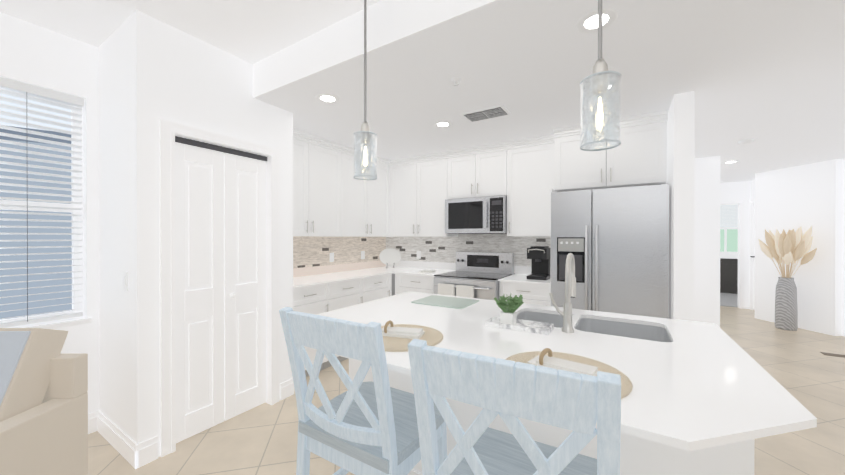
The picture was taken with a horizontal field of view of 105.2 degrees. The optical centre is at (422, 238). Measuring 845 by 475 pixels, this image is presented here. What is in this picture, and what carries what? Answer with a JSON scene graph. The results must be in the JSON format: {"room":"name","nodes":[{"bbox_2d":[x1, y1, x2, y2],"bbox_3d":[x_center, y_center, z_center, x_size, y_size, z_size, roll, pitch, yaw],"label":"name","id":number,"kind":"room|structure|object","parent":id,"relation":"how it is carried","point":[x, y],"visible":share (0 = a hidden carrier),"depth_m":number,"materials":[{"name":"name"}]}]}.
{"room":"kitchen","nodes":[
{"label":"kitchen","id":0,"kind":"room"},
{"bbox_2d":[0,12,327,413],"bbox_3d":[-3.119,0.002,1.092,0.150,2.700,9.620,0,0,32],"label":"wall","id":1,"kind":"structure","parent":0,"point":[36,55],"depth_m":2.21,"materials":[{"name":"white paint"}]},
{"bbox_2d":[0,89,82,327],"bbox_3d":[-2.938,-0.209,1.438,0.040,1.518,1.998,0,0,32],"label":"window","id":2,"kind":"structure","parent":1,"relation":"in","point":[76,305],"depth_m":2.25,"materials":[{"name":"white"}]},
{"bbox_2d":[0,77,83,327],"bbox_3d":[-2.887,-0.215,1.407,0.060,1.503,1.980,0,0,32],"label":"window blinds","id":3,"kind":"object","parent":2,"relation":"attached to","point":[14,86],"visible":1,"depth_m":2.07,"materials":[{"name":"white plastic"}]},
{"bbox_2d":[26,318,91,328],"bbox_3d":[-2.901,0.567,1.418,0.174,0.029,2.040,0,0,32],"label":"window sill","id":4,"kind":"structure","parent":1,"relation":"attached to","point":[66,323],"depth_m":2.13,"materials":[{"name":"white stone"}]},
{"bbox_2d":[293,138,348,236],"bbox_3d":[-1.321,-0.521,3.517,0.327,0.988,0.996,0,0,32],"label":"upper cabinet","id":5,"kind":"object","parent":1,"relation":"attached to","point":[332,197],"depth_m":3.53,"materials":[{"name":"white wood"}]},
{"bbox_2d":[293,236,385,276],"bbox_3d":[-1.143,0.201,4.096,0.019,0.457,2.164,0,0,32],"label":"backsplash","id":6,"kind":"structure","parent":1,"relation":"attached to","point":[310,255],"depth_m":4.12,"materials":[{"name":"beige stone"}]},
{"bbox_2d":[329,253,333,261],"bbox_3d":[-1.146,0.234,4.082,0.008,0.114,0.070,0,0,32],"label":"electrical outlet","id":7,"kind":"object","parent":6,"relation":"attached to","point":[331,257],"visible":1,"depth_m":4.08,"materials":[{"name":"white plastic"}]},
{"bbox_2d":[361,251,364,258],"bbox_3d":[-0.842,0.232,4.570,0.008,0.114,0.070,0,0,32],"label":"electrical outlet","id":8,"kind":"object","parent":6,"relation":"attached to","point":[362,254],"visible":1,"depth_m":4.57,"materials":[{"name":"white plastic"}]},
{"bbox_2d":[349,155,388,236],"bbox_3d":[-0.863,-0.523,4.251,0.327,0.988,0.966,0,0,32],"label":"upper cabinet","id":9,"kind":"object","parent":1,"relation":"attached to","point":[368,199],"depth_m":4.20,"materials":[{"name":"white wood"}]},
{"bbox_2d":[0,0,380,63],"bbox_3d":[-0.065,-1.388,-2.377,9.300,0.100,6.970,0,0,32],"label":"ceiling","id":10,"kind":"structure","parent":0,"point":[252,31],"depth_m":1.97,"materials":[{"name":"white paint"}]},
{"bbox_2d":[353,0,376,179],"bbox_3d":[-0.296,-0.831,1.675,0.128,1.035,0.128,0,0,32],"label":"pendant light","id":11,"kind":"object","parent":10,"relation":"hanging from","point":[365,133],"visible":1,"depth_m":1.67,"materials":[{"name":"clear glass"}]},
{"bbox_2d":[98,10,292,456],"bbox_3d":[-1.706,-0.002,2.545,0.710,2.700,1.060,0,0,32],"label":"wall","id":12,"kind":"structure","parent":0,"point":[152,71],"depth_m":2.07,"materials":[{"name":"white paint"}]},
{"bbox_2d":[123,271,127,290],"bbox_3d":[-1.841,0.262,1.999,0.070,0.115,0.010,0,0,32],"label":"switch plate","id":13,"kind":"object","parent":12,"relation":"attached to","point":[125,281],"visible":0.98,"depth_m":1.99,"materials":[{"name":"white plastic"}]},
{"bbox_2d":[88,378,293,468],"bbox_3d":[-3.357,1.288,-0.111,0.724,0.135,7.320,0,0,32],"label":"baseboard","id":14,"kind":"structure","parent":12,"relation":"attached to","point":[134,454],"depth_m":2.04,"materials":[{"name":"white wood"}]},
{"bbox_2d":[159,119,278,456],"bbox_3d":[-1.451,0.303,2.366,0.134,2.090,0.805,0,0,32],"label":"door frame","id":15,"kind":"structure","parent":12,"relation":"attached to","point":[170,131],"depth_m":2.04,"materials":[{"name":"white wood"}]},
{"bbox_2d":[175,136,266,442],"bbox_3d":[-1.449,0.334,2.365,0.087,2.004,0.659,0,0,32],"label":"bifold pantry door","id":16,"kind":"structure","parent":12,"relation":"in","point":[220,296],"depth_m":2.33,"materials":[{"name":"white wood"}]},
{"bbox_2d":[293,129,381,163],"bbox_3d":[-1.091,-1.055,3.844,0.368,0.078,1.800,0,0,32],"label":"crown molding","id":17,"kind":"structure","parent":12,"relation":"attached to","point":[297,134],"depth_m":3.57,"materials":[{"name":"white wood"}]},
{"bbox_2d":[253,0,496,97],"bbox_3d":[1.777,-1.216,0.577,9.300,0.260,0.006,0,0,32],"label":"wall","id":18,"kind":"structure","parent":0,"point":[342,40],"depth_m":1.95,"materials":[{"name":"white paint"}]},
{"bbox_2d":[88,306,844,474],"bbox_3d":[2.985,1.378,2.522,9.300,0.060,18.500,0,0,32],"label":"floor","id":19,"kind":"structure","parent":0,"point":[261,439],"depth_m":2.24,"materials":[{"name":"beige tile"}]},
{"bbox_2d":[0,328,87,474],"bbox_3d":[-2.034,0.878,1.105,0.800,0.947,0.987,0,0,-1],"label":"sofa","id":20,"kind":"object","parent":19,"relation":"on","point":[43,405],"visible":1,"depth_m":1.44,"materials":[{"name":"beige fabric"}]},
{"bbox_2d":[293,283,336,376],"bbox_3d":[-1.322,0.899,3.263,0.596,0.892,0.557,0,0,32],"label":"base cabinet","id":21,"kind":"object","parent":19,"relation":"on","point":[318,299],"depth_m":3.16,"materials":[{"name":"white wood"}]},
{"bbox_2d":[337,278,368,361],"bbox_3d":[-1.073,0.898,3.661,0.596,0.892,0.618,0,0,32],"label":"base cabinet","id":22,"kind":"object","parent":19,"relation":"on","point":[352,292],"depth_m":3.58,"materials":[{"name":"white wood"}]},
{"bbox_2d":[279,307,446,474],"bbox_3d":[-0.221,0.806,1.318,0.494,1.092,0.539,0,0,32],"label":"stool","id":23,"kind":"object","parent":19,"relation":"on","point":[359,427],"visible":0.98,"depth_m":1.15,"materials":[{"name":"paint"}]},
{"bbox_2d":[369,274,392,300],"bbox_3d":[-0.805,0.897,4.092,0.596,0.892,0.634,0,0,32],"label":"base cabinet","id":24,"kind":"object","parent":19,"relation":"on","point":[380,287],"depth_m":4.00,"materials":[{"name":"white wood"}]},
{"bbox_2d":[393,274,394,294],"bbox_3d":[-0.508,0.896,4.588,0.575,0.892,0.668,0,0,32],"label":"base cabinet","id":25,"kind":"object","parent":19,"relation":"on","point":[393,274],"depth_m":4.39,"materials":[{"name":"white"}]},
{"bbox_2d":[293,266,455,288],"bbox_3d":[-0.620,0.440,3.777,1.242,0.020,2.174,0,0,32],"label":"countertop","id":26,"kind":"structure","parent":25,"relation":"on","point":[314,280],"depth_m":3.89,"materials":[{"name":"white stone"}]},
{"bbox_2d":[379,248,400,266],"bbox_3d":[-0.470,0.283,4.711,0.235,0.290,0.235,0,0,32],"label":"platter","id":27,"kind":"object","parent":26,"relation":"on","point":[389,256],"visible":1,"depth_m":4.73,"materials":[{"name":"white ceramic"}]},
{"bbox_2d":[419,270,435,272],"bbox_3d":[0.064,0.421,4.165,0.160,0.012,0.220,0,0,20],"label":"notepad","id":28,"kind":"object","parent":26,"relation":"on","point":[427,271],"visible":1,"depth_m":4.10,"materials":[{"name":"white paper"}]},
{"bbox_2d":[395,274,433,294],"bbox_3d":[0.045,0.896,4.274,0.632,0.893,0.629,0,0,32],"label":"base cabinet","id":29,"kind":"object","parent":19,"relation":"on","point":[404,283],"visible":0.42,"depth_m":4.04,"materials":[{"name":"white wood"}]},
{"bbox_2d":[434,252,513,300],"bbox_3d":[0.606,0.759,3.844,0.756,1.170,0.732,0,0,32],"label":"range","id":30,"kind":"object","parent":19,"relation":"on","point":[482,273],"visible":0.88,"depth_m":3.91,"materials":[{"name":"silver metal"}]},
{"bbox_2d":[438,283,454,295],"bbox_3d":[0.268,0.652,3.637,0.200,0.285,0.037,0,0,32],"label":"towel","id":31,"kind":"object","parent":30,"relation":"hanging from","point":[443,289],"depth_m":3.61,"materials":[{"name":"white fabric"}]},
{"bbox_2d":[456,285,473,297],"bbox_3d":[0.463,0.653,3.516,0.200,0.285,0.037,0,0,32],"label":"towel","id":32,"kind":"object","parent":30,"relation":"hanging from","point":[461,290],"depth_m":3.50,"materials":[{"name":"white fabric"}]},
{"bbox_2d":[408,339,620,474],"bbox_3d":[0.285,0.808,0.936,0.511,1.092,0.547,0,0,32],"label":"stool","id":33,"kind":"object","parent":19,"relation":"on","point":[509,392],"visible":1,"depth_m":0.72,"materials":[{"name":"paint"}]},
{"bbox_2d":[499,281,549,305],"bbox_3d":[1.193,0.898,3.558,0.525,0.893,0.629,0,0,32],"label":"base cabinet","id":34,"kind":"object","parent":19,"relation":"on","point":[536,294],"visible":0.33,"depth_m":3.30,"materials":[{"name":"white wood"}]},
{"bbox_2d":[498,274,549,284],"bbox_3d":[1.193,0.441,3.556,0.529,0.020,0.631,0,0,32],"label":"countertop","id":35,"kind":"structure","parent":34,"relation":"on","point":[519,278],"depth_m":3.38,"materials":[{"name":"white stone"}]},
{"bbox_2d":[527,246,550,279],"bbox_3d":[1.273,0.257,3.514,0.200,0.347,0.344,0,0,32],"label":"coffee maker","id":36,"kind":"object","parent":35,"relation":"on","point":[540,256],"visible":0.92,"depth_m":3.45,"materials":[{"name":"black plastic"}]},
{"bbox_2d":[349,361,753,474],"bbox_3d":[0.496,0.903,1.827,1.834,0.893,0.732,0,0,32],"label":"kitchen island","id":37,"kind":"object","parent":19,"relation":"on","point":[636,457],"depth_m":1.24,"materials":[{"name":"white"}]},
{"bbox_2d":[304,291,816,468],"bbox_3d":[0.355,0.446,1.608,1.900,0.020,1.310,0,0,32],"label":"island countertop","id":38,"kind":"structure","parent":37,"relation":"on","point":[697,391],"depth_m":1.12,"materials":[{"name":"white stone"}]},
{"bbox_2d":[381,320,442,351],"bbox_3d":[-0.099,0.403,1.438,0.384,0.067,0.384,0,0,32],"label":"placemat","id":39,"kind":"object","parent":38,"relation":"on","point":[398,337],"visible":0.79,"depth_m":1.40,"materials":[{"name":"beige wicker"}]},
{"bbox_2d":[411,295,478,308],"bbox_3d":[0.159,0.431,2.220,0.380,0.006,0.310,0,0,32],"label":"glass cutting board","id":40,"kind":"object","parent":38,"relation":"on","point":[448,302],"visible":0.96,"depth_m":2.20,"materials":[{"name":"grey"}]},
{"bbox_2d":[485,294,553,334],"bbox_3d":[0.483,0.352,1.605,0.300,0.168,0.150,0,0,32],"label":"tray","id":41,"kind":"object","parent":38,"relation":"on","point":[506,319],"visible":1,"depth_m":1.60,"materials":[{"name":"stone"}]},
{"bbox_2d":[516,309,559,324],"bbox_3d":[0.666,0.555,1.810,0.311,0.222,0.396,0,0,32],"label":"sink","id":42,"kind":"object","parent":38,"relation":"in","point":[539,315],"depth_m":2.00,"materials":[{"name":"grey metal"}]},
{"bbox_2d":[548,253,575,332],"bbox_3d":[0.703,0.253,1.604,0.109,0.366,0.209,0,0,32],"label":"faucet","id":43,"kind":"object","parent":38,"relation":"on","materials":[{"name":"silver metal"}]},
{"bbox_2d":[505,348,632,398],"bbox_3d":[0.455,0.404,1.051,0.384,0.067,0.384,0,0,32],"label":"placemat","id":44,"kind":"object","parent":38,"relation":"on","point":[547,357],"visible":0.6,"depth_m":1.07,"materials":[{"name":"beige wicker"}]},
{"bbox_2d":[580,317,667,340],"bbox_3d":[0.986,0.555,1.610,0.406,0.222,0.396,0,0,32],"label":"sink","id":45,"kind":"object","parent":38,"relation":"in","point":[601,324],"depth_m":1.76,"materials":[{"name":"grey metal"}]},
{"bbox_2d":[551,184,668,318],"bbox_3d":[1.759,0.449,3.085,0.894,1.795,0.777,0,0,32],"label":"refrigerator","id":46,"kind":"object","parent":19,"relation":"on","point":[614,242],"visible":0.73,"depth_m":2.78,"materials":[{"name":"grey metal"}]},
{"bbox_2d":[758,226,816,330],"bbox_3d":[5.408,0.577,4.809,0.544,1.529,0.505,0,0,32],"label":"vase","id":47,"kind":"object","parent":19,"relation":"on","point":[792,246],"visible":1,"depth_m":4.73,"materials":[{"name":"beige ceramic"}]},
{"bbox_2d":[820,352,844,357],"bbox_3d":[4.806,1.343,3.703,0.300,0.004,0.110,0,0,32],"label":"floor vent","id":48,"kind":"object","parent":19,"relation":"in","point":[832,354],"visible":1,"depth_m":3.74,"materials":[{"name":"brown metal"}]},
{"bbox_2d":[255,0,844,182],"bbox_3d":[4.830,-1.280,5.472,9.300,0.360,11.530,0,0,32],"label":"ceiling soffit","id":49,"kind":"structure","parent":0,"point":[768,76],"depth_m":2.20,"materials":[{"name":"white paint"}]},
{"bbox_2d":[315,93,339,103],"bbox_3d":[-0.738,-1.089,2.516,0.188,0.006,0.188,0,0,32],"label":"recessed light","id":50,"kind":"object","parent":49,"relation":"attached to","point":[327,98],"visible":1,"depth_m":2.51,"materials":[{"name":"white plastic"}]},
{"bbox_2d":[433,121,452,127],"bbox_3d":[0.196,-1.090,3.088,0.188,0.006,0.188,0,0,32],"label":"recessed light","id":51,"kind":"object","parent":49,"relation":"attached to","point":[439,124],"visible":1,"depth_m":3.08,"materials":[{"name":"white plastic"}]},
{"bbox_2d":[451,77,460,85],"bbox_3d":[0.231,-1.073,2.218,0.070,0.036,0.070,0,0,32],"label":"sprinkler","id":52,"kind":"object","parent":49,"relation":"attached to","point":[456,80],"visible":1,"depth_m":2.21,"materials":[{"name":"white metal"}]},
{"bbox_2d":[460,105,510,122],"bbox_3d":[0.553,-1.084,2.830,0.380,0.016,0.230,0,0,32],"label":"air vent grille","id":53,"kind":"object","parent":49,"relation":"attached to","point":[487,113],"visible":0.98,"depth_m":2.81,"materials":[{"name":"white metal"}]},
{"bbox_2d":[576,8,617,33],"bbox_3d":[0.871,-1.086,1.618,0.188,0.006,0.188,0,0,32],"label":"recessed light","id":54,"kind":"object","parent":49,"relation":"attached to","point":[587,23],"visible":0.88,"depth_m":1.61,"materials":[{"name":"white plastic"}]},
{"bbox_2d":[580,0,620,150],"bbox_3d":[0.601,-0.829,1.092,0.128,1.035,0.128,0,0,32],"label":"pendant light","id":55,"kind":"object","parent":49,"relation":"hanging from","point":[598,81],"visible":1,"depth_m":1.08,"materials":[{"name":"clear glass"}]},
{"bbox_2d":[723,161,739,163],"bbox_3d":[4.420,-1.095,4.626,0.188,0.006,0.188,0,0,32],"label":"recessed light","id":56,"kind":"object","parent":49,"relation":"attached to","point":[729,162],"visible":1,"depth_m":4.64,"materials":[{"name":"white"}]},
{"bbox_2d":[738,139,753,144],"bbox_3d":[3.604,-1.076,3.602,0.130,0.036,0.130,0,0,32],"label":"smoke detector","id":57,"kind":"object","parent":49,"relation":"attached to","point":[745,141],"visible":1,"depth_m":3.57,"materials":[{"name":"white plastic"}]},
{"bbox_2d":[666,91,720,326],"bbox_3d":[2.953,0.125,3.411,0.760,2.440,2.740,0,0,32],"label":"wall","id":58,"kind":"structure","parent":0,"point":[680,143],"depth_m":2.56,"materials":[{"name":"white paint"}]},
{"bbox_2d":[720,293,737,306],"bbox_3d":[7.353,1.327,7.824,2.100,0.012,3.880,0,0,32],"label":"floor","id":59,"kind":"structure","parent":0,"point":[729,299],"depth_m":7.04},
{"bbox_2d":[720,258,737,293],"bbox_3d":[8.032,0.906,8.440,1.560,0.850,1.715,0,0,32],"label":"footboard","id":60,"kind":"object","parent":59,"relation":"on","point":[728,275],"visible":0.04,"depth_m":7.82,"materials":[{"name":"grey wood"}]},
{"bbox_2d":[720,204,737,258],"bbox_3d":[8.400,0.108,9.501,2.040,2.440,0.120,0,0,32],"label":"wall","id":61,"kind":"structure","parent":0,"point":[729,255],"depth_m":9.20,"materials":[{"name":"white paint"}]},
{"bbox_2d":[720,204,737,251],"bbox_3d":[8.705,-0.301,9.279,0.750,1.340,0.032,0,0,32],"label":"window blinds","id":62,"kind":"object","parent":61,"relation":"attached to","point":[728,228],"visible":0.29,"depth_m":9.24,"materials":[{"name":"white"}]},
{"bbox_2d":[720,181,750,308],"bbox_3d":[5.651,0.116,6.584,1.720,2.440,0.120,0,0,32],"label":"wall","id":63,"kind":"structure","parent":0,"point":[740,190],"depth_m":6.18,"materials":[{"name":"white paint"}]},
{"bbox_2d":[720,199,744,308],"bbox_3d":[5.824,0.292,6.457,0.870,2.090,0.134,0,0,32],"label":"door frame","id":64,"kind":"structure","parent":63,"relation":"attached to","point":[741,253],"depth_m":6.20,"materials":[{"name":"white wood"}]},
{"bbox_2d":[751,179,754,198],"bbox_3d":[6.062,0.119,5.732,0.120,2.440,0.890,0,0,32],"label":"wall","id":65,"kind":"structure","parent":0,"point":[752,188],"depth_m":6.03,"materials":[{"name":"white paint"}]},
{"bbox_2d":[750,203,754,309],"bbox_3d":[6.047,0.327,5.801,0.098,2.000,0.678,0,0,32],"label":"closet door","id":66,"kind":"structure","parent":65,"relation":"in","point":[754,256],"depth_m":6.05,"materials":[{"name":"white wood"}]},
{"bbox_2d":[750,198,754,309],"bbox_3d":[6.074,0.294,5.784,0.134,2.090,0.830,0,0,32],"label":"door frame","id":67,"kind":"structure","parent":65,"relation":"attached to","point":[752,201],"depth_m":6.10,"materials":[{"name":"white wood"}]},
{"bbox_2d":[755,159,842,335],"bbox_3d":[5.712,0.121,4.960,0.120,2.440,1.000,0,0,-5],"label":"wall","id":68,"kind":"structure","parent":0,"point":[806,197],"depth_m":4.75,"materials":[{"name":"white paint"}]},
{"bbox_2d":[843,159,844,336],"bbox_3d":[4.215,0.128,2.459,0.950,2.440,5.100,0,0,32],"label":"wall column","id":69,"kind":"structure","parent":0,"point":[844,247],"depth_m":4.44,"materials":[{"name":"white paint"}]},
{"bbox_3d":[0.981,0.123,4.134,3.590,2.440,0.120,0,0,32],"label":"wall","id":70,"kind":"structure","parent":0,"visible":0},
{"bbox_2d":[393,158,457,236],"bbox_3d":[0.036,-0.524,4.454,0.971,0.988,0.327,0,0,32],"label":"upper cabinet","id":71,"kind":"object","parent":70,"relation":"attached to","point":[421,190],"depth_m":4.29,"materials":[{"name":"white wood"}]},
{"bbox_2d":[386,234,550,274],"bbox_3d":[0.506,0.188,4.345,2.532,0.509,0.019,0,0,32],"label":"backsplash","id":72,"kind":"structure","parent":70,"relation":"attached to","point":[438,253],"depth_m":4.39,"materials":[{"name":"beige tile"}]},
{"bbox_2d":[417,251,420,258],"bbox_3d":[-0.057,0.232,4.690,0.070,0.114,0.008,0,0,32],"label":"electrical outlet","id":73,"kind":"object","parent":72,"relation":"attached to","point":[418,254],"visible":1,"depth_m":4.68,"materials":[{"name":"white plastic"}]},
{"bbox_2d":[453,150,508,198],"bbox_3d":[0.721,-0.757,4.026,0.756,0.518,0.327,0,0,32],"label":"upper cabinet","id":74,"kind":"object","parent":70,"relation":"attached to","point":[484,174],"depth_m":3.85,"materials":[{"name":"white wood"}]},
{"bbox_2d":[445,196,506,233],"bbox_3d":[0.690,-0.275,3.976,0.754,0.427,0.446,0,0,32],"label":"over-the-range microwave","id":75,"kind":"object","parent":74,"relation":"attached to","point":[482,215],"visible":1,"depth_m":3.80,"materials":[{"name":"silver metal"}]},
{"bbox_2d":[381,110,667,166],"bbox_3d":[0.759,-1.055,3.886,3.462,0.078,0.550,0,0,32],"label":"crown molding","id":76,"kind":"structure","parent":70,"relation":"attached to","point":[648,118],"depth_m":3.55,"materials":[{"name":"white wood"}]},
{"bbox_2d":[501,143,554,235],"bbox_3d":[1.246,-0.521,3.699,0.592,0.988,0.327,0,0,32],"label":"upper cabinet","id":77,"kind":"object","parent":70,"relation":"attached to","point":[522,179],"depth_m":3.55,"materials":[{"name":"white wood"}]},
{"bbox_2d":[550,121,666,305],"bbox_3d":[1.800,0.166,3.161,0.916,2.360,0.656,0,0,32],"label":"upper cabinet","id":78,"kind":"object","parent":70,"relation":"attached to","point":[637,156],"visible":0.75,"depth_m":2.98,"materials":[{"name":"white wood"}]},
{"label":"outside","id":79,"kind":"structure","parent":0,"visible":0},
{"bbox_2d":[0,93,71,319],"bbox_3d":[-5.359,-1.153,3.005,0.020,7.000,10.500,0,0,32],"label":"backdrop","id":80,"kind":"structure","parent":79,"point":[33,310],"depth_m":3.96,"materials":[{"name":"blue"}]}
]}

